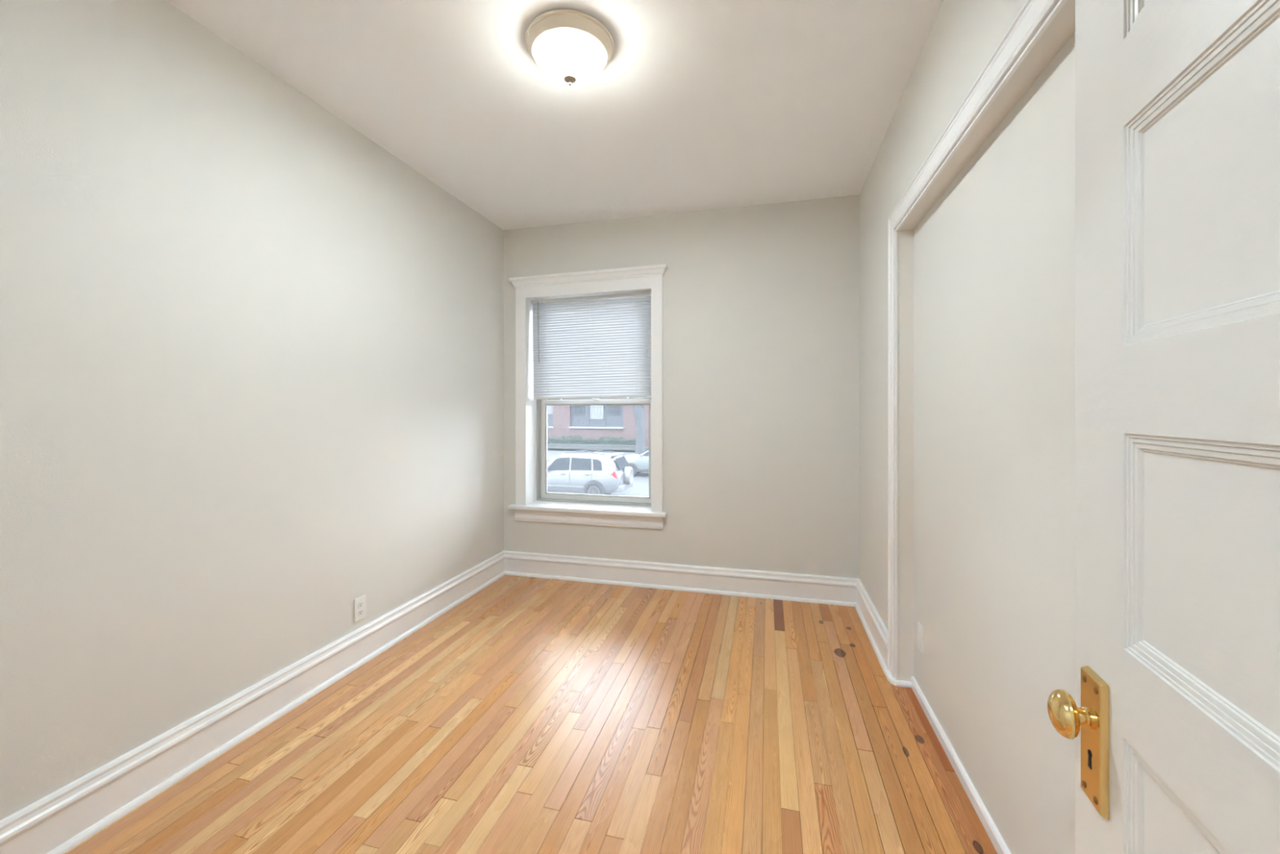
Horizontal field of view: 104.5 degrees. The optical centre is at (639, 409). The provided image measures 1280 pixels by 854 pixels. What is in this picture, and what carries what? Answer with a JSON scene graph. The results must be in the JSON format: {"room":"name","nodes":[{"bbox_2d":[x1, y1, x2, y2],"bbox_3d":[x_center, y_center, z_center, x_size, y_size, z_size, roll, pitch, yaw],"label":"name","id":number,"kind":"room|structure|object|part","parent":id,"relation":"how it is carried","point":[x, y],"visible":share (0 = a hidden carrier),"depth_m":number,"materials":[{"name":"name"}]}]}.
{"room":"empty bedroom","nodes":[
{"label":"empty bedroom","id":0,"kind":"room"},
{"bbox_2d":[0,0,503,820],"bbox_3d":[-1.850,-0.110,1.250,0.200,2.990,5.904,0,0,14],"label":"wall","id":1,"kind":"structure","parent":0,"point":[251,354],"depth_m":1.80,"materials":[{"name":"paint"}]},
{"bbox_2d":[0,551,505,853],"bbox_3d":[-1.486,1.197,2.199,0.034,0.176,3.484,0,0,14],"label":"baseboard","id":2,"kind":"structure","parent":1,"relation":"attached to","point":[56,823],"depth_m":1.81,"materials":[{"name":"white paint"}]},
{"bbox_2d":[354,594,365,622],"bbox_3d":[-1.418,1.010,2.514,0.009,0.115,0.070,0,0,14],"label":"power outlet","id":3,"kind":"object","parent":1,"relation":"attached to","point":[359,602],"visible":1,"depth_m":2.51,"materials":[{"name":"white plastic"}]},
{"bbox_2d":[358,608,363,615],"bbox_3d":[-1.416,1.030,2.514,0.003,0.028,0.033,0,0,14],"label":"receptacle","id":4,"kind":"object","parent":3,"relation":"attached to","point":[360,611],"depth_m":2.51,"materials":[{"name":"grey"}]},
{"bbox_2d":[358,601,363,607],"bbox_3d":[-1.416,0.991,2.514,0.003,0.028,0.033,0,0,14],"label":"receptacle","id":5,"kind":"object","parent":3,"relation":"attached to","point":[360,603],"depth_m":2.51,"materials":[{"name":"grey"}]},
{"bbox_2d":[64,574,997,853],"bbox_3d":[-0.360,1.335,0.843,2.989,0.100,5.654,0,0,14],"label":"floor","id":6,"kind":"structure","parent":0,"point":[531,715],"depth_m":1.90,"materials":[{"name":"brown wood"}]},
{"bbox_2d":[165,0,942,230],"bbox_3d":[-0.354,-1.505,0.867,3.089,0.200,5.904,0,0,14],"label":"ceiling","id":7,"kind":"structure","parent":0,"point":[695,105],"depth_m":2.19,"materials":[{"name":"white paint"}]},
{"bbox_2d":[524,8,613,86],"bbox_3d":[-0.268,-1.321,1.900,0.336,0.167,0.336,0,0,14],"label":"ceiling light","id":8,"kind":"object","parent":7,"relation":"attached to","point":[570,46],"visible":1,"depth_m":1.85,"materials":[{"name":"white glass"}]},
{"bbox_2d":[503,195,859,577],"bbox_3d":[0.360,-0.110,3.654,2.889,2.990,0.250,0,0,14],"label":"wall","id":9,"kind":"structure","parent":0,"point":[761,303],"depth_m":3.44,"materials":[{"name":"paint"}]},
{"bbox_2d":[508,263,667,529],"bbox_3d":[-0.376,-0.084,3.815,1.240,1.898,0.314,0,0,14],"label":"window","id":10,"kind":"structure","parent":9,"relation":"in","point":[534,503],"depth_m":3.80,"materials":[{"name":"white paint"}]},
{"bbox_3d":[-0.920,-0.069,3.842,0.087,1.617,0.020,0,0,14],"label":"casing","id":11,"kind":"part","parent":10,"relation":"part of","materials":[{"name":"white paint"}]},
{"bbox_3d":[-0.386,0.754,3.789,1.232,0.028,0.258,0,0,14],"label":"sill","id":12,"kind":"part","parent":10,"relation":"part of","materials":[{"name":"white paint"}]},
{"bbox_3d":[-0.405,-0.987,3.692,1.236,0.091,0.056,0,0,14],"label":"cap moulding","id":13,"kind":"part","parent":10,"relation":"part of","materials":[{"name":"white paint"}]},
{"bbox_3d":[-0.401,-0.908,3.709,1.160,0.107,0.021,0,0,14],"label":"head casing","id":14,"kind":"part","parent":10,"relation":"part of","materials":[{"name":"white paint"}]},
{"bbox_2d":[531,291,651,399],"bbox_3d":[-0.373,-0.471,3.779,0.976,0.784,0.041,-1,0,14],"label":"window blind","id":15,"kind":"object","parent":10,"relation":"attached to","point":[597,348],"visible":0.87,"depth_m":3.78,"materials":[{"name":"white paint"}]},
{"bbox_3d":[-0.366,-0.089,3.784,0.970,0.012,0.022,-1,0,14],"label":"rail","id":16,"kind":"part","parent":15,"relation":"part of","materials":[{"name":"white paint"}]},
{"bbox_3d":[-0.343,0.325,3.923,0.956,0.794,0.030,0,0,14],"label":"sash","id":17,"kind":"part","parent":10,"relation":"part of","materials":[{"name":"white paint"}]},
{"bbox_3d":[-0.335,-0.459,3.953,0.956,0.828,0.027,0,0,14],"label":"sash","id":18,"kind":"part","parent":10,"relation":"part of","materials":[{"name":"white paint"}]},
{"bbox_3d":[0.122,-0.069,3.575,0.081,1.617,0.020,0,0,14],"label":"casing","id":19,"kind":"part","parent":10,"relation":"part of","materials":[{"name":"white paint"}]},
{"bbox_2d":[503,550,859,606],"bbox_3d":[0.179,1.197,3.554,2.589,0.176,0.034,0,0,14],"label":"baseboard","id":20,"kind":"structure","parent":9,"relation":"attached to","point":[815,588],"depth_m":3.51,"materials":[{"name":"white paint"}]},
{"bbox_3d":[0.177,1.274,3.546,2.557,0.022,0.018,0,0,14],"label":"shoe moulding","id":21,"kind":"part","parent":20,"relation":"part of","materials":[{"name":"white paint"}]},
{"bbox_2d":[859,0,1075,853],"bbox_3d":[1.134,-0.110,1.456,0.300,2.990,3.624,0,0,14],"label":"wall","id":22,"kind":"structure","parent":0,"point":[994,255],"depth_m":1.51,"materials":[{"name":"paint"}]},
{"bbox_2d":[917,621,924,654],"bbox_3d":[1.236,1.008,2.187,0.009,0.115,0.070,0,0,14],"label":"power outlet","id":23,"kind":"object","parent":22,"relation":"attached to","point":[920,628],"visible":1,"depth_m":2.17,"materials":[{"name":"white plastic"}]},
{"bbox_2d":[854,578,1011,853],"bbox_3d":[1.059,1.197,1.692,0.107,0.176,3.204,0,0,14],"label":"baseboard","id":24,"kind":"structure","parent":22,"relation":"attached to","point":[1000,846],"depth_m":2.13,"materials":[{"name":"white paint"}]},
{"bbox_2d":[888,0,1075,680],"bbox_3d":[0.949,0.176,1.224,0.088,2.217,2.442,0,0,14],"label":"trim","id":25,"kind":"structure","parent":22,"relation":"attached to","point":[1041,28],"depth_m":2.30,"materials":[{"name":"white paint"}]},
{"bbox_3d":[-0.698,-0.110,0.127,2.589,2.990,0.140,0,0,14],"label":"wall","id":26,"kind":"structure","parent":0,"visible":0},
{"bbox_2d":[1047,0,1279,853],"bbox_3d":[0.457,0.257,0.322,0.086,2.044,0.773,0,0,20],"label":"door","id":27,"kind":"structure","parent":26,"relation":"in","point":[1173,719],"depth_m":0.49,"materials":[{"name":"paint"}]},
{"bbox_3d":[0.543,0.390,0.636,0.029,0.054,0.044,0,0,20],"label":"knob","id":28,"kind":"part","parent":27,"relation":"part of","materials":[{"name":"gold metal"}]},
{"bbox_3d":[0.573,0.416,0.625,0.009,0.164,0.050,0,0,20],"label":"escutcheon plate","id":29,"kind":"part","parent":27,"relation":"part of","materials":[{"name":"gold metal"}]},
{"label":"outside","id":30,"kind":"structure","parent":0,"visible":0},
{"bbox_2d":[547,447,648,452],"bbox_3d":[2.414,3.520,49.755,100.000,0.600,22.400,0,0,14],"label":"lawn","id":31,"kind":"structure","parent":30,"point":[646,448],"depth_m":39.91,"materials":[{"name":"green plant"}]},
{"bbox_2d":[547,443,635,452],"bbox_3d":[-11.709,3.130,41.965,24.500,0.540,0.380,0,0,14],"label":"wall","id":32,"kind":"structure","parent":31,"relation":"on","point":[620,447],"depth_m":39.80,"materials":[{"name":"grey concrete"}]},
{"bbox_2d":[547,435,646,444],"bbox_3d":[-11.450,2.652,42.672,24.650,1.136,1.111,0,0,14],"label":"hedge","id":33,"kind":"object","parent":31,"relation":"on","point":[614,441],"visible":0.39,"depth_m":40.42,"materials":[{"name":"green plant"}]},
{"bbox_2d":[547,396,649,447],"bbox_3d":[-5.316,-0.897,47.786,26.200,8.235,8.250,0,0,14],"label":"brick building","id":34,"kind":"structure","parent":31,"relation":"on","point":[595,422],"depth_m":43.48,"materials":[{"name":"red brick"}]},
{"bbox_3d":[-9.043,0.455,48.853,4.650,2.240,7.830,0,0,14],"label":"slate panel","id":35,"kind":"part","parent":34,"relation":"part of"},
{"bbox_3d":[-3.807,1.615,43.400,5.020,0.140,0.400,0,0,14],"label":"stone sill","id":36,"kind":"part","parent":34,"relation":"part of","materials":[{"name":"grey stone"}]},
{"bbox_3d":[-2.818,0.455,47.260,4.900,2.240,7.830,0,0,14],"label":"slate panel","id":37,"kind":"part","parent":34,"relation":"part of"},
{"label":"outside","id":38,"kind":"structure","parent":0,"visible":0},
{"bbox_2d":[547,471,648,497],"bbox_3d":[-4.753,3.670,21.758,100.000,0.300,32.200,0,0,14],"label":"street","id":39,"kind":"structure","parent":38,"point":[640,487],"depth_m":21.97,"materials":[{"name":"grey asphalt"}]},
{"bbox_2d":[547,448,633,494],"bbox_3d":[-2.628,2.591,20.058,4.700,1.849,2.080,0,0,14],"label":"car","id":40,"kind":"object","parent":39,"relation":"on","point":[585,473],"visible":0.68,"depth_m":19.15,"materials":[{"name":"silver metal"}]},
{"bbox_3d":[-2.944,2.990,19.226,1.640,0.060,0.024,0,0,14],"label":"moulding","id":41,"kind":"part","parent":40,"relation":"part of","materials":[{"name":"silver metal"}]},
{"bbox_3d":[-2.156,1.715,19.318,1.682,0.096,0.036,0,0,14],"label":"roof rail","id":42,"kind":"part","parent":40,"relation":"part of","materials":[{"name":"grey metal"}]},
{"bbox_3d":[-1.859,1.715,20.481,1.682,0.096,0.036,0,0,14],"label":"roof rail","id":43,"kind":"part","parent":40,"relation":"part of","materials":[{"name":"grey metal"}]},
{"bbox_2d":[608,471,617,479],"bbox_3d":[-1.027,2.505,18.775,0.383,0.310,0.090,0,0,0],"label":"tail lamp","id":44,"kind":"object","parent":40,"relation":"attached to","point":[611,474],"depth_m":18.76,"materials":[{"name":"red plastic"}]},
{"bbox_2d":[624,448,648,475],"bbox_3d":[1.153,2.750,26.440,4.620,1.540,2.100,0,0,14],"label":"car","id":45,"kind":"object","parent":39,"relation":"on","point":[639,463],"visible":0.35,"depth_m":25.86,"materials":[{"name":"grey paint"}]},
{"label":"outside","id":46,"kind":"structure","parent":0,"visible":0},
{"bbox_2d":[547,450,635,461],"bbox_3d":[-1.244,3.460,35.466,100.000,0.120,7.100,0,0,14],"label":"sidewalk","id":47,"kind":"structure","parent":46,"point":[551,454],"depth_m":38.74,"materials":[{"name":"concrete"}]},
{"bbox_2d":[629,396,647,453],"bbox_3d":[0.066,-0.976,36.942,1.707,8.826,2.303,0,0,-35],"label":"street tree","id":48,"kind":"object","parent":47,"relation":"on","point":[638,410],"visible":0.38,"depth_m":36.46,"materials":[{"name":"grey plant"}]}
]}

